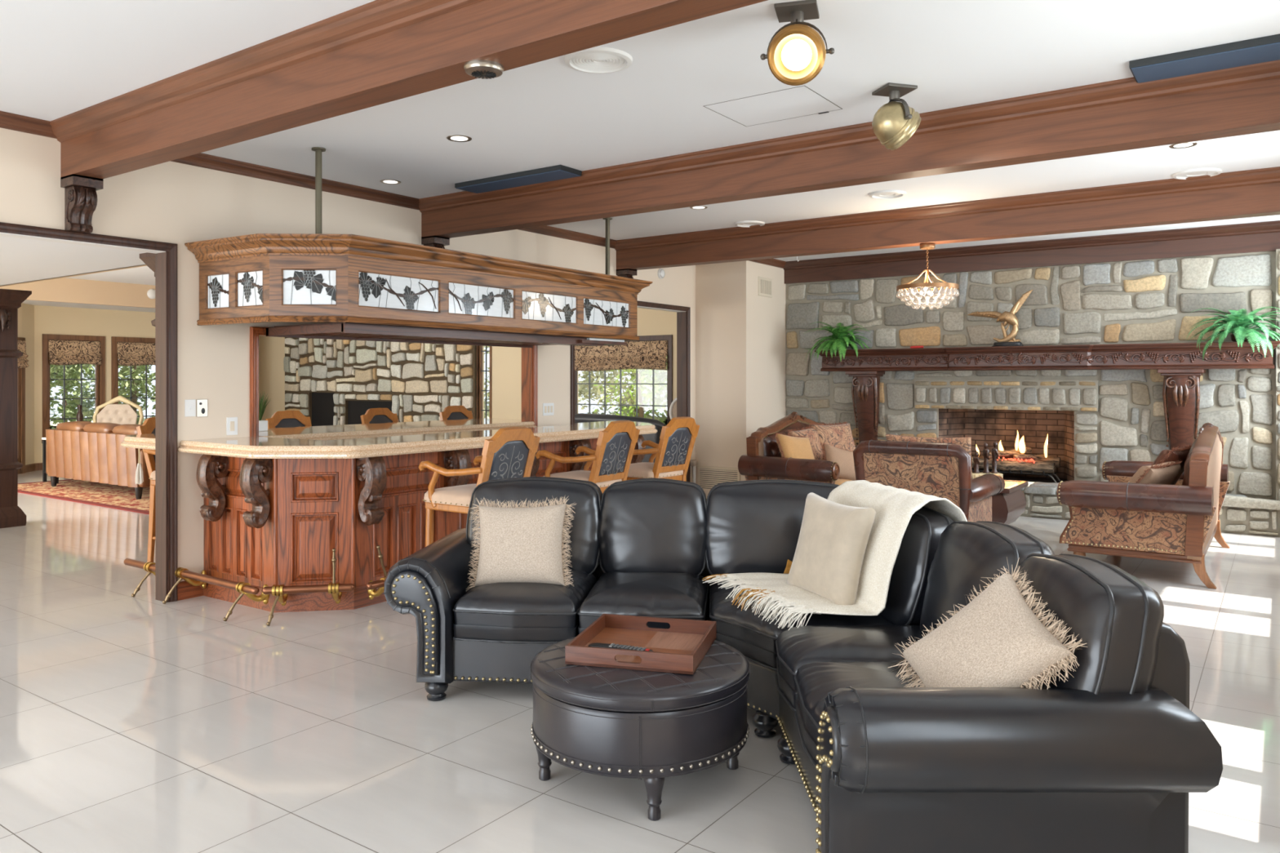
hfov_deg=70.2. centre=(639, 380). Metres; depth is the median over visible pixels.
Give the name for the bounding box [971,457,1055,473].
log
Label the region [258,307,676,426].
wall
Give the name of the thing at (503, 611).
seat cushion
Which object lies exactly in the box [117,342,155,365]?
roman shade
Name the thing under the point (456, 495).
seat cushion
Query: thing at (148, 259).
corbel
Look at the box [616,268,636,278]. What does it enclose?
carved corbel
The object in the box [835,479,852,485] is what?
seat cushion
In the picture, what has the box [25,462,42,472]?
baseboard
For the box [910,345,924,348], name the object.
lighter
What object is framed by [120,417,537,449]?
countertop
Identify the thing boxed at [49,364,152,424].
leafy tree
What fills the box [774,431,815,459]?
throw pillow
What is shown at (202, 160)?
trim
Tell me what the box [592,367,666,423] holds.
leafy tree
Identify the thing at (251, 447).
countertop
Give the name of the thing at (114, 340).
window
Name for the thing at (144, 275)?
ceiling
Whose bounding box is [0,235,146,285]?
ceiling
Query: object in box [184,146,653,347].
canopy
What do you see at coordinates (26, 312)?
wall
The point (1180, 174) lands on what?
grille
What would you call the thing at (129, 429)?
cushion
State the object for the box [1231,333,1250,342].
pot
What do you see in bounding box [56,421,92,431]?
cushion
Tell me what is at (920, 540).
cushion
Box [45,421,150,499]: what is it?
leather sofa
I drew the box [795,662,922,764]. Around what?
seat cushion
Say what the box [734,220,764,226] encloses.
ceiling speaker
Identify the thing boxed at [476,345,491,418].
window
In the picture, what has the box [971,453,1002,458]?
log
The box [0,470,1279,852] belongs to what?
floor
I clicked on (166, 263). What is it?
doorway
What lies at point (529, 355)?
trim
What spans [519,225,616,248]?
trim
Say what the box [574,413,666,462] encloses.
table
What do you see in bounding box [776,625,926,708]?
seat cushion
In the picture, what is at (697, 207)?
recessed light
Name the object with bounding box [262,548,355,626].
rail
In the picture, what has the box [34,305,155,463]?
wall
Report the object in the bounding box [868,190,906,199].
ceiling speaker
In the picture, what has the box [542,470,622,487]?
seat cushion
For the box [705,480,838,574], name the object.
cushion
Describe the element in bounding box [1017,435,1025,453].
flame
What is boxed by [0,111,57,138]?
trim
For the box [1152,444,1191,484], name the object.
throw pillow
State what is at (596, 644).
remote control
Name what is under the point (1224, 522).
wall
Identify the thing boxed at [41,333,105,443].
window
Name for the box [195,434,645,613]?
counter base
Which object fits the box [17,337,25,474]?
door
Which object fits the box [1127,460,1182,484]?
throw pillow
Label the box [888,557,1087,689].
throw pillow
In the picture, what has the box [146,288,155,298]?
sensor
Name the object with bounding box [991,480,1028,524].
coffee table
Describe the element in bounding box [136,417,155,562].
bar stool
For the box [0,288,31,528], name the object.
wooden cabinet
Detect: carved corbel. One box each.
[60,173,103,233]
[421,235,449,248]
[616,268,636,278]
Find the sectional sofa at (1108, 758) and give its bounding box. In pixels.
[383,476,1222,852]
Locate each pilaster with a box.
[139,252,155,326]
[845,370,884,444]
[1157,368,1205,449]
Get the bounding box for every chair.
[93,395,143,424]
[669,397,697,483]
[853,439,1004,522]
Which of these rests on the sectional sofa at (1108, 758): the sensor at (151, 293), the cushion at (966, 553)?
the cushion at (966, 553)
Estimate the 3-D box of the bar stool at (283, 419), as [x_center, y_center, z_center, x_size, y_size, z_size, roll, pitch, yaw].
[-3.102,0.877,8.443,0.620,1.187,0.516,0,0,35]
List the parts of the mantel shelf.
shelf, moulding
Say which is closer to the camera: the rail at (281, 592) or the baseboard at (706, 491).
the rail at (281, 592)
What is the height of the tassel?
0.260 m
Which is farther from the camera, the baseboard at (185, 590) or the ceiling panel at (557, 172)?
the ceiling panel at (557, 172)
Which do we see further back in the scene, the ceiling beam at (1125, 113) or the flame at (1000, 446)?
the flame at (1000, 446)
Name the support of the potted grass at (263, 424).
on the countertop at (397, 428)
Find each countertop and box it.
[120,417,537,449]
[177,421,657,458]
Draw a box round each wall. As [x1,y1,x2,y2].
[0,127,695,581]
[0,264,155,308]
[17,302,34,465]
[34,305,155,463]
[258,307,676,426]
[283,337,473,425]
[695,260,786,484]
[786,253,1279,501]
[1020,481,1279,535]
[1020,490,1279,537]
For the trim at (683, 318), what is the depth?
11.30 m
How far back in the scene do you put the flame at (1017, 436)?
10.49 m
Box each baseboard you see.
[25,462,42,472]
[177,581,203,600]
[702,488,710,498]
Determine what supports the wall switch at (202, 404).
attached to the wall at (180, 204)
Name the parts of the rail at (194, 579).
leg, rail, leg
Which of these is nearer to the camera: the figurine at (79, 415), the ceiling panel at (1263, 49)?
the ceiling panel at (1263, 49)
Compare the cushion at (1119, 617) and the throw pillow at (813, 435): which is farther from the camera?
the throw pillow at (813, 435)
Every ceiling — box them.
[0,0,1279,261]
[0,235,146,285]
[22,299,155,312]
[65,266,155,285]
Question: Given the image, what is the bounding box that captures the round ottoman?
[529,637,750,821]
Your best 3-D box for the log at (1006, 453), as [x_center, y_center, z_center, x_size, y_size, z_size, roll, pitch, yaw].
[4.257,0.841,10.550,0.514,0.158,0.097,0,0,14]
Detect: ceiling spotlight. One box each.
[760,0,834,85]
[871,82,920,150]
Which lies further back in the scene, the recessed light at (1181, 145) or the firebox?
the firebox
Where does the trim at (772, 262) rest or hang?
attached to the wall at (740, 333)
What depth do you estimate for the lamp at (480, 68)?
3.53 m
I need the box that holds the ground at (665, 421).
[49,416,1033,486]
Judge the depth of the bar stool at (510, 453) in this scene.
5.58 m
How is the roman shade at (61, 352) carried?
attached to the window at (100, 379)
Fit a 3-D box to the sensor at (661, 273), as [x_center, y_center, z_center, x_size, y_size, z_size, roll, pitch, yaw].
[0.260,-1.270,10.805,0.041,0.124,0.124,0,0,35]
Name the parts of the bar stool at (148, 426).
crest rail, post, armrest, seat frame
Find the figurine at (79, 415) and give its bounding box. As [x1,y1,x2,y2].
[75,404,83,421]
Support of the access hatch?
attached to the ceiling at (59, 59)
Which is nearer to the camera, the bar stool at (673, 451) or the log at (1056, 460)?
the bar stool at (673, 451)
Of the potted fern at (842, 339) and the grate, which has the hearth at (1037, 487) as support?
the grate
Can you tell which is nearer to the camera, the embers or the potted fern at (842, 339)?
the embers
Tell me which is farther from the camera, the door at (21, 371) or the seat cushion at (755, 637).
the door at (21, 371)
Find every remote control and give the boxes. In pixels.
[587,642,635,648]
[608,643,653,651]
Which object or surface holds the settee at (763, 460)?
on the floor
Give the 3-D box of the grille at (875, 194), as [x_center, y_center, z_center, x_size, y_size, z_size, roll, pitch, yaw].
[2.039,-1.534,7.505,0.240,0.006,0.240,0,0,35]
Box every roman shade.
[17,340,28,368]
[48,339,102,365]
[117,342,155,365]
[574,340,667,371]
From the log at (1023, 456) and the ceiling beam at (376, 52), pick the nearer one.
the ceiling beam at (376, 52)
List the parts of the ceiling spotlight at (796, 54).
mounting plate, stem, pivot knob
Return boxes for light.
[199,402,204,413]
[380,179,400,184]
[446,134,471,142]
[542,339,626,346]
[689,205,707,209]
[1168,142,1197,148]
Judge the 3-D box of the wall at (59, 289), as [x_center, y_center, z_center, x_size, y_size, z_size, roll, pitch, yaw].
[-5.031,-1.270,11.804,9.490,0.720,6.460,0,0,35]
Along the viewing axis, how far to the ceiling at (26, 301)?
15.12 m
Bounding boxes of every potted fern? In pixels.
[805,321,871,361]
[1186,306,1279,358]
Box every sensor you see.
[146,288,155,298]
[657,268,665,279]
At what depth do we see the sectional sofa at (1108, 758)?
2.87 m
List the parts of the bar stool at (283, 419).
post, post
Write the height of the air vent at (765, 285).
0.238 m
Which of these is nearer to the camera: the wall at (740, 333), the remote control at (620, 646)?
the remote control at (620, 646)
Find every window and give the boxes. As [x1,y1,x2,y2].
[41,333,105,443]
[111,336,155,419]
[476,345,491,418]
[574,334,672,424]
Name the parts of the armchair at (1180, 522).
leg, nail trim, panel, rail, panel, post, leg, crest rail, post, leg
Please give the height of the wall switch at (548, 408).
0.125 m
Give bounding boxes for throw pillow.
[466,494,575,590]
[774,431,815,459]
[786,492,875,604]
[787,425,822,459]
[808,422,855,459]
[820,443,856,480]
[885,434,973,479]
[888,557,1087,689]
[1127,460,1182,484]
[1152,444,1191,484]
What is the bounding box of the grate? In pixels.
[971,468,1060,483]
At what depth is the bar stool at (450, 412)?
10.31 m
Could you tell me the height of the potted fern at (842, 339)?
0.499 m
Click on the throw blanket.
(894, 508)
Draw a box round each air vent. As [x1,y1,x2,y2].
[697,465,740,489]
[758,276,772,297]
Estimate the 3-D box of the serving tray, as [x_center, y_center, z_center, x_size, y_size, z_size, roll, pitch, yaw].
[0.017,0.995,3.471,0.472,0.066,0.472,0,0,15]
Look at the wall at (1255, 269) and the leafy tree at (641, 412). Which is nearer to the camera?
the wall at (1255, 269)
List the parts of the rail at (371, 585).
rail, leg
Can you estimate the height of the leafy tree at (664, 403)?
4.597 m
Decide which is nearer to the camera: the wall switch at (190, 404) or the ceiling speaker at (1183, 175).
the wall switch at (190, 404)
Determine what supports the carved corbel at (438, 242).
attached to the wall at (180, 204)
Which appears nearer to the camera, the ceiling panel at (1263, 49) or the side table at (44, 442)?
the ceiling panel at (1263, 49)
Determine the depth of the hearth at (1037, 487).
8.73 m
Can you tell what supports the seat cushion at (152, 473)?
on the bar stool at (148, 426)
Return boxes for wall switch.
[184,399,195,416]
[196,399,208,417]
[226,417,237,435]
[542,403,554,415]
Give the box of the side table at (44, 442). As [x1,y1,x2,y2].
[41,437,86,483]
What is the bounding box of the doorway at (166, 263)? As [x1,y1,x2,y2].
[0,222,177,602]
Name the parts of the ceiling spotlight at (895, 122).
stem, mounting plate, pivot knob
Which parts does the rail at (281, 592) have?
leg, rail, leg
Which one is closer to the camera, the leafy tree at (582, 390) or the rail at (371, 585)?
the rail at (371, 585)
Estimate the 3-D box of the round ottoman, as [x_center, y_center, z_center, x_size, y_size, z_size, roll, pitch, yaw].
[0.000,1.248,3.410,0.817,0.443,0.817,0,0,-21]
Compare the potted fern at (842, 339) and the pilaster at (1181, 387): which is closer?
the pilaster at (1181, 387)
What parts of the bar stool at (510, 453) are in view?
leg, seat frame, armrest, armrest, post, frame, crest rail, post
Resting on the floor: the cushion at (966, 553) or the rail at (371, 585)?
the rail at (371, 585)
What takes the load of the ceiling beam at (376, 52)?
attached to the ceiling at (59, 59)
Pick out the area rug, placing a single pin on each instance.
(103, 495)
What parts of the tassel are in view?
cord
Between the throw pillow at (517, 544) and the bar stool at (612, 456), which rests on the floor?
the bar stool at (612, 456)
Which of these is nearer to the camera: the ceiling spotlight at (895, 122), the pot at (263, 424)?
the ceiling spotlight at (895, 122)
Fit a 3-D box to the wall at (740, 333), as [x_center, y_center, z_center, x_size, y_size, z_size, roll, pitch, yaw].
[1.293,-0.035,11.790,0.850,3.010,1.218,0,0,35]
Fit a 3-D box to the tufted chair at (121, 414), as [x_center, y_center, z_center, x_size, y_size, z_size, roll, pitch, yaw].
[-8.132,0.853,14.022,0.770,1.239,0.751,0,0,-11]
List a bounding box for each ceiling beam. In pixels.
[49,0,767,178]
[418,59,1279,238]
[614,166,1279,270]
[783,220,1279,284]
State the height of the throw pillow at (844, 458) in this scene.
0.456 m
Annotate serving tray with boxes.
[564,613,716,674]
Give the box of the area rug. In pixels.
[17,479,150,514]
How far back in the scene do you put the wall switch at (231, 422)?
6.41 m
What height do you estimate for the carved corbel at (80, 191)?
0.322 m
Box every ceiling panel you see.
[454,164,582,193]
[1128,34,1279,83]
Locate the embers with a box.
[996,457,1035,463]
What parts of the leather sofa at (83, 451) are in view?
arm, leg, leg, arm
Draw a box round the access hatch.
[703,85,842,126]
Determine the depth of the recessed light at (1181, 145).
5.96 m
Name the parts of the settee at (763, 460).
post, nail trim, crest rail, panel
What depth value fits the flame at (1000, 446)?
10.56 m
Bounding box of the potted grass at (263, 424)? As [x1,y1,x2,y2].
[258,391,271,431]
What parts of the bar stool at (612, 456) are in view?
armrest, armrest, post, seat frame, frame, crest rail, post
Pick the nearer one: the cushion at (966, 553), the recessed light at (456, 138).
the cushion at (966, 553)
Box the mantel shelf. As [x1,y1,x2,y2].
[814,340,1279,371]
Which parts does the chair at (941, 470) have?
panel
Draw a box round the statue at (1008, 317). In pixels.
[967,289,1032,346]
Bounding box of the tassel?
[135,448,143,484]
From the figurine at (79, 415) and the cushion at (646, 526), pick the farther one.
the figurine at (79, 415)
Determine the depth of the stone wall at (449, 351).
16.69 m
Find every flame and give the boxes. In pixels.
[998,440,1003,450]
[1014,430,1018,450]
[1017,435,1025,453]
[1044,433,1048,457]
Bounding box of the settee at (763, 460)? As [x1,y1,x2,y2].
[737,411,857,485]
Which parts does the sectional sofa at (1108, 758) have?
nailhead trim, arm, nailhead trim, frame, arm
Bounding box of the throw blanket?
[702,480,967,630]
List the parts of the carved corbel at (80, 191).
cap moulding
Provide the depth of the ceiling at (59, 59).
4.75 m
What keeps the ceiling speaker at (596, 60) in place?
attached to the ceiling at (59, 59)
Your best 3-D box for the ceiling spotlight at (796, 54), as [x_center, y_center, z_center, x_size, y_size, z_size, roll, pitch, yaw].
[0.650,-1.381,3.766,0.253,0.318,0.254,0,0,-35]
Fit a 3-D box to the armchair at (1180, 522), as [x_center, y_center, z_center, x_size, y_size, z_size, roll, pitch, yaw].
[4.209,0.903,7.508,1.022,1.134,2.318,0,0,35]
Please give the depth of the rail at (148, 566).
6.23 m
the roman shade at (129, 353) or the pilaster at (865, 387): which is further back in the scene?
the roman shade at (129, 353)
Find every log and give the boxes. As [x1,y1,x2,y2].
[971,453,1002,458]
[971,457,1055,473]
[988,446,1031,458]
[991,456,1060,467]
[1013,453,1049,460]
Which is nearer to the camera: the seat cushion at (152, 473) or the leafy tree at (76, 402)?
the seat cushion at (152, 473)
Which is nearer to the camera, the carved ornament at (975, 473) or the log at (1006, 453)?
the carved ornament at (975, 473)
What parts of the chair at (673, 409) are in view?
oval frame, seat, leg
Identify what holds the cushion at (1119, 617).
on the sectional sofa at (1108, 758)
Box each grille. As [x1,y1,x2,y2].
[570,53,626,71]
[737,222,761,226]
[873,192,902,197]
[1177,171,1217,177]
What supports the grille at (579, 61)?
attached to the ceiling speaker at (596, 60)
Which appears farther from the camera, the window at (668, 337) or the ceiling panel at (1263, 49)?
the window at (668, 337)
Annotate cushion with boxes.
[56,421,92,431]
[83,422,121,432]
[111,424,142,435]
[150,471,155,479]
[423,484,476,506]
[453,569,596,641]
[466,477,601,573]
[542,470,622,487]
[577,571,707,634]
[598,479,706,574]
[627,462,683,478]
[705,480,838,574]
[710,577,894,668]
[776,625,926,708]
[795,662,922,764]
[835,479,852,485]
[880,506,953,625]
[920,522,1054,634]
[1015,555,1164,693]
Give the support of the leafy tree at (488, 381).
on the ground at (665, 421)
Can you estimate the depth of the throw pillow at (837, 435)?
9.56 m
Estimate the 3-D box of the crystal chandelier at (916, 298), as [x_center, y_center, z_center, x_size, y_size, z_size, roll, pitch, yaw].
[2.583,-0.938,8.187,0.543,0.584,0.539,0,0,35]
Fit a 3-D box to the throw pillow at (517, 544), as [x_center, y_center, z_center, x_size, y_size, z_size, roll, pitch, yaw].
[-0.575,0.801,4.399,0.540,0.489,0.218,0,0,6]
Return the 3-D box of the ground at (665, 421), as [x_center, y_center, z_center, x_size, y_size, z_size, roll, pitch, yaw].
[-2.428,1.700,13.968,60.000,0.140,48.000,0,0,35]
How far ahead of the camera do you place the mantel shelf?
9.72 m
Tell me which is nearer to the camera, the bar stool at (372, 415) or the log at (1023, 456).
the bar stool at (372, 415)
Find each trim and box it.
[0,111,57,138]
[0,232,685,311]
[170,152,420,209]
[249,326,537,436]
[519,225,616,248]
[570,300,690,482]
[748,258,786,268]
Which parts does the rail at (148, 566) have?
rail, leg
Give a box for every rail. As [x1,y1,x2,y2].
[123,558,155,597]
[162,567,270,621]
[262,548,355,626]
[365,545,386,599]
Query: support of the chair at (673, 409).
on the floor
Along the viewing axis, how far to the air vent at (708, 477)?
11.30 m
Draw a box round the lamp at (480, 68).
[463,59,503,79]
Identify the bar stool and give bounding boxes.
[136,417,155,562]
[265,410,311,428]
[360,408,398,423]
[417,426,540,546]
[439,405,473,420]
[535,420,639,493]
[626,417,699,481]
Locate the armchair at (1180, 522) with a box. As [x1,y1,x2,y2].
[1057,422,1230,589]
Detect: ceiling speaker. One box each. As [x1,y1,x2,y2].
[564,46,632,73]
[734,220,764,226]
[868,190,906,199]
[1172,168,1222,179]
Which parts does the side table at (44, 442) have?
leg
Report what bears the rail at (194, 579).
on the floor
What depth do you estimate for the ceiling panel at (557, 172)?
6.81 m
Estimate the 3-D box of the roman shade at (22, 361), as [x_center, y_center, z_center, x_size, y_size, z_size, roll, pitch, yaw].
[-9.657,-0.413,13.958,0.066,0.435,0.901,0,0,-5]
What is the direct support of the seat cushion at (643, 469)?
on the bar stool at (673, 451)
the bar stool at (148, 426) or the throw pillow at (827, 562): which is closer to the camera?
the throw pillow at (827, 562)
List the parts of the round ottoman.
leg, lid, nailhead trim, leg, leg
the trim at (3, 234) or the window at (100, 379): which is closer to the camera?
the trim at (3, 234)
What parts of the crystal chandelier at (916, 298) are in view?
arm, chain, arm, arm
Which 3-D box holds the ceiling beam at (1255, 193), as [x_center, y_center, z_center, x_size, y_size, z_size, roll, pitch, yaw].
[2.457,-1.385,8.276,6.550,0.310,0.340,0,0,35]
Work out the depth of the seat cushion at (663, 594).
4.17 m
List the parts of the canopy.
glass panel, frame, glass panel, corner frame, glass panel, glass panel, moulding, cornice, rack rail, glass panel, frame, glass panel, glass panel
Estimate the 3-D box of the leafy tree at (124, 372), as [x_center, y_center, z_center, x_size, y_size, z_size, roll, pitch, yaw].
[-10.816,-0.858,19.504,3.018,5.061,3.315,0,0,31]
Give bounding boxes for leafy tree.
[49,364,94,428]
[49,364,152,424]
[49,364,155,428]
[484,346,489,417]
[578,362,666,421]
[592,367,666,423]
[662,355,666,415]
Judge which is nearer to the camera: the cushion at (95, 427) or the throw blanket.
the throw blanket
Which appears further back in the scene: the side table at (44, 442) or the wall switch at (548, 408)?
the side table at (44, 442)
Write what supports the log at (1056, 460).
on the grate
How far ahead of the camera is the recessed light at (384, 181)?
7.04 m
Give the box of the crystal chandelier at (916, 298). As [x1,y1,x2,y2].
[896,242,959,309]
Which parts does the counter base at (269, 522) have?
panel, corner panel, panel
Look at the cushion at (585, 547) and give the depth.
4.74 m
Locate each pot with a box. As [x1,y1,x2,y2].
[258,420,267,431]
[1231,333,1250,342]
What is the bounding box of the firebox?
[938,408,1074,483]
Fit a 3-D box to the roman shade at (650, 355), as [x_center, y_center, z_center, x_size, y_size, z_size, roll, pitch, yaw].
[-0.352,-0.363,13.651,1.795,0.435,0.066,0,0,35]
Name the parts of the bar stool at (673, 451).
armrest, armrest, seat frame, post, frame, crest rail, post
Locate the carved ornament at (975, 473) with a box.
[972,441,1003,479]
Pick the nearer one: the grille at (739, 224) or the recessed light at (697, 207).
the recessed light at (697, 207)
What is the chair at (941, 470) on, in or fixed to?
on the floor
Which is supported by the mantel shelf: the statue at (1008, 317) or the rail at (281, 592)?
the statue at (1008, 317)
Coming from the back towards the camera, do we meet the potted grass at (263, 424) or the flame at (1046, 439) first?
the flame at (1046, 439)
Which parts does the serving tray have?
panel, panel, panel, panel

